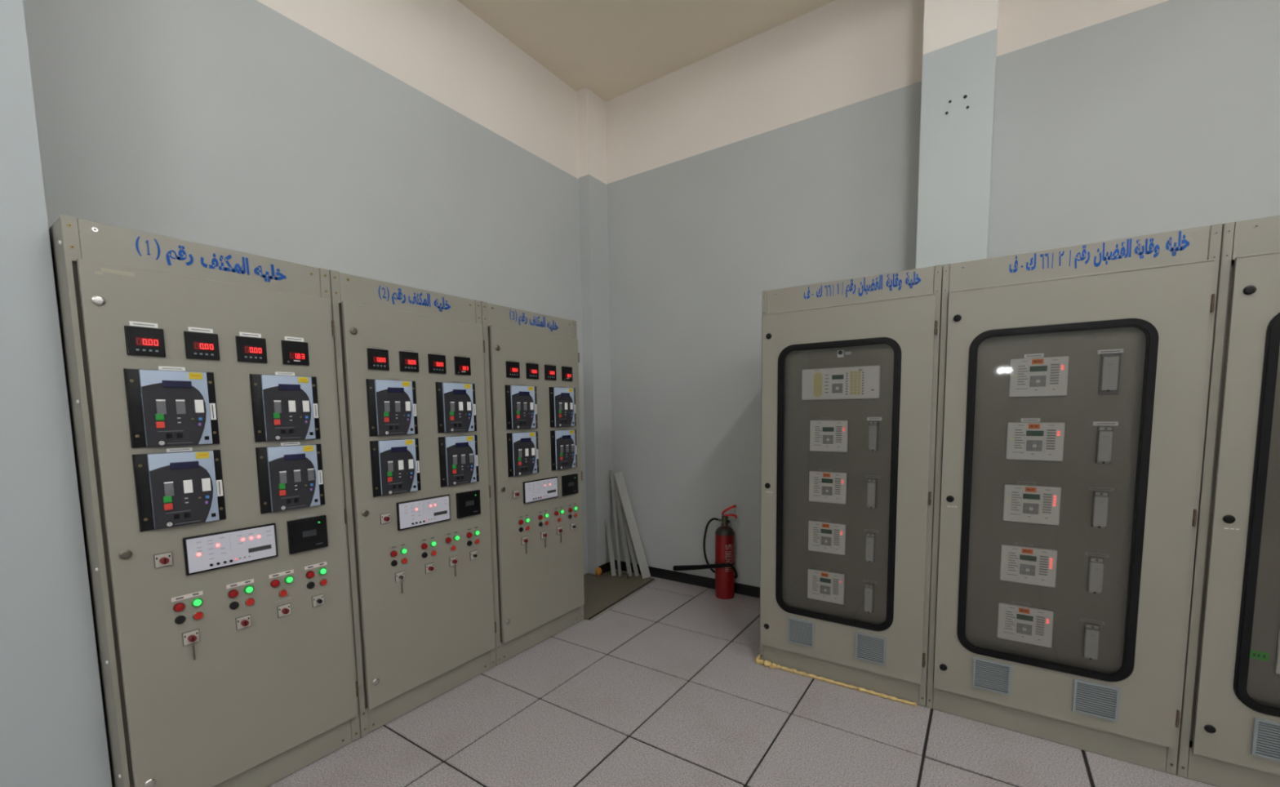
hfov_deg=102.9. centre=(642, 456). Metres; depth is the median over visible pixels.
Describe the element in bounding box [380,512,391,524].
switch
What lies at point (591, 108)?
column
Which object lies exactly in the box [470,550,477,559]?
switch
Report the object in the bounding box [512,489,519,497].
switch
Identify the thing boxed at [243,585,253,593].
lamp
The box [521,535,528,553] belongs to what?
switch
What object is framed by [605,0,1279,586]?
wall
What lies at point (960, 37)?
column
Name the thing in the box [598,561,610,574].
baseboard
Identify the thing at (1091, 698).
vent grille
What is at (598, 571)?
lump
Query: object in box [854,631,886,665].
vent grille
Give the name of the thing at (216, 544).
indicator light
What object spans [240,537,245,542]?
indicator light
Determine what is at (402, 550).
lamp
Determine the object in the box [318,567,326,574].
lamp
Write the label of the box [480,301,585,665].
tall cabinet
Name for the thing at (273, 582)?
lamp
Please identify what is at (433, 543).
lamp
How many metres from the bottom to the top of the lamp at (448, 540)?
0.033 m
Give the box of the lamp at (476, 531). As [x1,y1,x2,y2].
[474,529,479,535]
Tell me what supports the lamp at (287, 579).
attached to the tall cabinet at (201, 379)
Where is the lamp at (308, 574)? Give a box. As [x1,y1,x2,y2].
[305,570,314,577]
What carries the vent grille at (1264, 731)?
attached to the tall cabinet at (1229, 731)
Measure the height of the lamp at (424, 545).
0.033 m
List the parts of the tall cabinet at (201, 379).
corner post, header panel, annunciator panel, corner post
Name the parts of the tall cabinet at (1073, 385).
corner post, mounting panel, header panel, corner post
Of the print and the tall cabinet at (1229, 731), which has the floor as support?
the tall cabinet at (1229, 731)
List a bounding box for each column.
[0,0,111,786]
[576,87,614,574]
[915,0,999,268]
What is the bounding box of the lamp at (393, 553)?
[390,550,397,556]
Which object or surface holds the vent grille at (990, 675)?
attached to the tall cabinet at (1073, 385)
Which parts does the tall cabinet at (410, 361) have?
corner post, header panel, annunciator panel, corner post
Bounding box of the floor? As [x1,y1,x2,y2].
[266,570,1217,786]
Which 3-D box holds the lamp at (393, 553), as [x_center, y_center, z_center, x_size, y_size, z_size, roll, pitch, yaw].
[-1.242,0.486,2.551,0.016,0.033,0.033,3,6,34]
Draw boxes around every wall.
[22,0,587,574]
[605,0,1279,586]
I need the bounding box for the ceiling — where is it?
[457,0,835,102]
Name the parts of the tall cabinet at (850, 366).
corner post, mounting panel, header panel, corner post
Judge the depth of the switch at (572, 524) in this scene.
3.66 m
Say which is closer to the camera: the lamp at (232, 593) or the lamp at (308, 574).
the lamp at (232, 593)
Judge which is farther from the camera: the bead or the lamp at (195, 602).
the bead
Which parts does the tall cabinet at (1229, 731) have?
corner post, header panel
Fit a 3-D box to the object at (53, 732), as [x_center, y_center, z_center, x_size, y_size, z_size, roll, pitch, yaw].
[-2.393,-0.744,1.543,0.540,4.400,0.719,3,6,34]
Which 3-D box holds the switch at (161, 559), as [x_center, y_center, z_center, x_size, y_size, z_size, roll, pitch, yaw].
[-1.716,0.372,1.830,0.022,0.048,0.048,3,6,34]
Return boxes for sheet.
[583,568,656,620]
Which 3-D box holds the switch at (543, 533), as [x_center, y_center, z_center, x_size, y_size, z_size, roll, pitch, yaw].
[-0.657,0.555,3.424,0.022,0.109,0.051,3,6,34]
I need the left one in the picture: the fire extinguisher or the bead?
the fire extinguisher
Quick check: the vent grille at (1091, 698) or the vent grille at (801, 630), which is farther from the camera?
the vent grille at (801, 630)
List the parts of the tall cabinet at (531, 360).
corner post, header panel, annunciator panel, corner post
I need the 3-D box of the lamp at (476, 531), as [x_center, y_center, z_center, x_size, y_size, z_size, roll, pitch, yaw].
[-0.962,0.443,2.965,0.018,0.033,0.033,3,6,34]
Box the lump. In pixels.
[595,566,601,575]
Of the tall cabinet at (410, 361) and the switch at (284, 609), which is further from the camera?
the tall cabinet at (410, 361)
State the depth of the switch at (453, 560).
2.84 m
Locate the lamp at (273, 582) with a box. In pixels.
[270,578,279,586]
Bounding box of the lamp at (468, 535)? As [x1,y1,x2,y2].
[466,532,471,537]
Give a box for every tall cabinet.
[48,213,360,786]
[329,270,496,737]
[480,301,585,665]
[760,264,942,706]
[926,223,1222,775]
[1176,215,1279,786]
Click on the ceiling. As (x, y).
(612, 49)
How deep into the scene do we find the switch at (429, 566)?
2.72 m
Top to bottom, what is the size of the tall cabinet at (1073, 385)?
2.248 m
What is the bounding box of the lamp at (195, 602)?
[191,597,202,606]
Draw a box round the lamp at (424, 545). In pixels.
[421,542,427,549]
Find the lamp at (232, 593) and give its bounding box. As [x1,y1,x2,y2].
[227,589,238,598]
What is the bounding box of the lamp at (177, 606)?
[173,602,185,611]
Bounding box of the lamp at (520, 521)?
[518,519,523,524]
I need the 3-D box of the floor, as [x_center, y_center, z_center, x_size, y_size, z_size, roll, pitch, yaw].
[0.233,1.689,-0.685,7.965,0.120,9.466,3,6,34]
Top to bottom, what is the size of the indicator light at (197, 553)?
0.020 m
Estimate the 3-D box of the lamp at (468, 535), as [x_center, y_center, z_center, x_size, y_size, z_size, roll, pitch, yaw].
[-0.992,0.449,2.923,0.016,0.033,0.033,3,6,34]
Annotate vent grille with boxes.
[787,617,814,648]
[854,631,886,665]
[972,657,1012,696]
[1071,678,1120,722]
[1250,716,1279,761]
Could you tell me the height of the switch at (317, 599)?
0.048 m
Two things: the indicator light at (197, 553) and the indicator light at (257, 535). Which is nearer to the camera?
the indicator light at (197, 553)
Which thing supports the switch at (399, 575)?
attached to the tall cabinet at (410, 361)
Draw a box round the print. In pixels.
[725,544,732,571]
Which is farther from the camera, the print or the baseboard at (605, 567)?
the baseboard at (605, 567)
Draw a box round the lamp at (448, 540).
[445,537,451,542]
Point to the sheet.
(603, 592)
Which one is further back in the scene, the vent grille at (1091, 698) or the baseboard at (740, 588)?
the baseboard at (740, 588)
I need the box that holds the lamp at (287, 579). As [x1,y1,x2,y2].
[284,575,293,583]
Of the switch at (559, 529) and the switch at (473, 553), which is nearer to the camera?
the switch at (473, 553)
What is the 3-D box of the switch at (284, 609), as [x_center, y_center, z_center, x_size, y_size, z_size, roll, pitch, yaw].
[-1.511,0.651,2.156,0.022,0.048,0.048,3,6,34]
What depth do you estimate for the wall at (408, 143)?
2.87 m
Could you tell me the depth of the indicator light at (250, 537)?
2.04 m
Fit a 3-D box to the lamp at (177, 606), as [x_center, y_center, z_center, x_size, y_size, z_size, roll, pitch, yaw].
[-1.700,0.553,1.873,0.016,0.033,0.033,3,6,34]
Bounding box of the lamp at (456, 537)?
[453,534,459,540]
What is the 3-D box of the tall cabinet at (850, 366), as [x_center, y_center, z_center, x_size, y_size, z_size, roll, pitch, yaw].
[1.282,0.144,3.111,0.907,2.248,0.772,3,6,34]
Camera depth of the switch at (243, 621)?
2.04 m
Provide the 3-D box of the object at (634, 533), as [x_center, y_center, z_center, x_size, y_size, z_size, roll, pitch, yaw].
[-0.102,0.640,4.841,0.071,0.978,0.436,-6,7,-44]
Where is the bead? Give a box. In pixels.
[754,654,916,706]
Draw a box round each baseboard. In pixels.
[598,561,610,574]
[614,560,759,598]
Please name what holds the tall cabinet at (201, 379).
on the floor
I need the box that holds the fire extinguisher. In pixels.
[672,504,737,599]
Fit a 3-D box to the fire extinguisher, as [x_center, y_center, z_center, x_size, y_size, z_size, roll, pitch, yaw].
[0.514,0.775,4.375,0.644,0.786,0.217,3,6,34]
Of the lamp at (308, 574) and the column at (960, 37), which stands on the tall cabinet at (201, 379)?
the lamp at (308, 574)
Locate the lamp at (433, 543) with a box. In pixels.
[430,540,435,546]
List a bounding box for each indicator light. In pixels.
[195,551,202,556]
[214,542,221,547]
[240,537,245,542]
[248,535,253,540]
[255,533,261,538]
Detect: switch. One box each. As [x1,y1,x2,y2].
[153,551,173,568]
[182,628,199,659]
[235,613,251,630]
[277,602,291,617]
[311,593,324,607]
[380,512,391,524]
[395,570,404,593]
[425,562,434,573]
[448,555,457,576]
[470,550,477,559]
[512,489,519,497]
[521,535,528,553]
[540,530,546,547]
[556,526,562,542]
[570,522,575,530]
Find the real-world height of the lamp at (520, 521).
0.033 m
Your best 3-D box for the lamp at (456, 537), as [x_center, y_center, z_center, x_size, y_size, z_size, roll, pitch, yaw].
[-1.038,0.454,2.853,0.018,0.033,0.033,3,6,34]
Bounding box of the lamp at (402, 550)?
[400,547,406,554]

